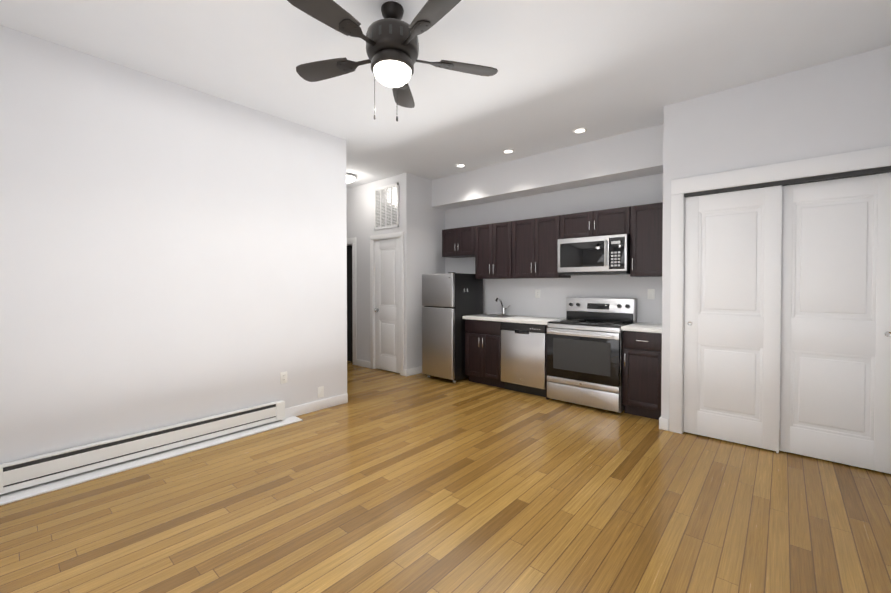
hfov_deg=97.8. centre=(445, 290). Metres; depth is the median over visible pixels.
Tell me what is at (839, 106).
wall
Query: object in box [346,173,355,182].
light
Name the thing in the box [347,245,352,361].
door
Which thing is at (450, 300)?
fridge
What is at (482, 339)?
base cabinet
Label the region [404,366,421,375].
baseboard
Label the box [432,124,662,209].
soffit
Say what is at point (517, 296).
wall
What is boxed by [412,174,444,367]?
wall
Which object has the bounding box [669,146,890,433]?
trim
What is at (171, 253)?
wall
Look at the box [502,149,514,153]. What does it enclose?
recessed light
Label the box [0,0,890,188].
ceiling
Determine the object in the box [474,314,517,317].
sink
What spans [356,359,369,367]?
baseboard
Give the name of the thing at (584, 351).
range
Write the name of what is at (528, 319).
countertop
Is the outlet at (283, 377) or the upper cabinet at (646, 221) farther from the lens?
the upper cabinet at (646, 221)
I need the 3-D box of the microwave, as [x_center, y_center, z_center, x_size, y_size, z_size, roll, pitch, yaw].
[1.754,-0.399,4.532,0.783,0.424,0.470,1,1,41]
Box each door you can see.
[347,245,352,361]
[374,238,399,372]
[683,185,781,452]
[779,172,890,473]
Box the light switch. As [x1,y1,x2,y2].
[647,289,654,298]
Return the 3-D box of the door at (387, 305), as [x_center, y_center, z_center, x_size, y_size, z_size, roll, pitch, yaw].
[-0.907,0.227,6.030,0.624,2.047,0.097,1,1,41]
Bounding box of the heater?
[0,400,284,494]
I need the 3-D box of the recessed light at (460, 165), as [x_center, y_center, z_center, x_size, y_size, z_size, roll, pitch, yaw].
[0.209,-1.723,5.355,0.160,0.009,0.160,1,1,41]
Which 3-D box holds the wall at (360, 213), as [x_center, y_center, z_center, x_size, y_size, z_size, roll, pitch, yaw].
[-1.515,-0.245,6.624,2.600,3.000,0.120,1,1,41]
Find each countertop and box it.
[462,315,565,325]
[622,322,661,333]
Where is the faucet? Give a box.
[495,298,509,314]
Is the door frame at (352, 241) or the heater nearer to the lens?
the heater
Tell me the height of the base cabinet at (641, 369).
0.880 m
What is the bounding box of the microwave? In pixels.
[558,234,629,275]
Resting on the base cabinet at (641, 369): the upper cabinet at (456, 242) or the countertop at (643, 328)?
the countertop at (643, 328)
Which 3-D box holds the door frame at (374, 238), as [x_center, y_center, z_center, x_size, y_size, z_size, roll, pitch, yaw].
[-0.879,0.192,6.065,0.780,2.140,0.135,1,1,41]
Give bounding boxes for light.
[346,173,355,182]
[455,164,465,166]
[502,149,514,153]
[572,127,587,133]
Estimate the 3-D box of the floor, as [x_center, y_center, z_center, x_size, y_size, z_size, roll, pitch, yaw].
[-1.082,1.348,3.464,7.670,0.100,6.090,1,1,41]
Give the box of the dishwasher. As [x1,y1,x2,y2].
[501,322,545,396]
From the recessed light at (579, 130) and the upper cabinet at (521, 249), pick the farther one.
the upper cabinet at (521, 249)
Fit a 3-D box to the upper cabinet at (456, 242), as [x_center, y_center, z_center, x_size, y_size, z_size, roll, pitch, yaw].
[0.292,-0.725,5.890,0.630,0.420,0.335,1,1,41]
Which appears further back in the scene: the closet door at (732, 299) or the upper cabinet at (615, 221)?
the upper cabinet at (615, 221)
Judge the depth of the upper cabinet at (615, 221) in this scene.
4.42 m
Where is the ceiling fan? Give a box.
[287,0,497,120]
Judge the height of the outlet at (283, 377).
0.115 m
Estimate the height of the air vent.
0.660 m
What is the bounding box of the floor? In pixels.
[0,361,890,592]
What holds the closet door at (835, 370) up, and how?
in the wall at (839, 106)
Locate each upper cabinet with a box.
[442,226,473,257]
[474,221,513,277]
[514,215,570,277]
[562,206,629,238]
[630,202,662,276]
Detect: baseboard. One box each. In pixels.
[0,393,347,505]
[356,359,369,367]
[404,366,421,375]
[659,417,668,430]
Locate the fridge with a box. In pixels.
[422,272,482,382]
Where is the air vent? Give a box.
[374,183,398,229]
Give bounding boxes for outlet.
[280,371,286,383]
[318,386,323,397]
[535,289,539,297]
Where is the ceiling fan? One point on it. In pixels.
(392, 44)
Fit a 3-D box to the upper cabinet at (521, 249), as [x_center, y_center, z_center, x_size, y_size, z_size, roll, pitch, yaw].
[1.219,-0.545,5.086,0.731,0.760,0.335,1,1,41]
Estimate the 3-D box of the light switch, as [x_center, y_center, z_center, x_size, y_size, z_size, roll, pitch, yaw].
[2.309,0.040,4.365,0.072,0.115,0.013,1,1,41]
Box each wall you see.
[0,25,346,463]
[346,173,412,368]
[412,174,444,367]
[445,173,662,323]
[661,45,890,418]
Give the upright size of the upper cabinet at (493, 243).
0.760 m
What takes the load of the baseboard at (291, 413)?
attached to the wall at (171, 253)
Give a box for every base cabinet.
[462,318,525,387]
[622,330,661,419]
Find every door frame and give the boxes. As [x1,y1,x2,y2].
[347,237,356,364]
[370,232,403,375]
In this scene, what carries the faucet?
on the countertop at (528, 319)
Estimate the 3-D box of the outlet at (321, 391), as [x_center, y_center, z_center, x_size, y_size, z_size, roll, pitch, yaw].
[-1.350,1.098,4.205,0.008,0.115,0.072,1,1,41]
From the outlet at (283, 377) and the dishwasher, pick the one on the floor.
the dishwasher
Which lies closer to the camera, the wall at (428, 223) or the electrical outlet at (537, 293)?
the electrical outlet at (537, 293)
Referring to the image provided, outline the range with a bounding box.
[547,297,636,412]
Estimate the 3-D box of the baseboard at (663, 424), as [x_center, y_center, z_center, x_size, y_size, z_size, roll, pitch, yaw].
[2.078,1.242,3.666,0.080,0.105,0.155,1,1,41]

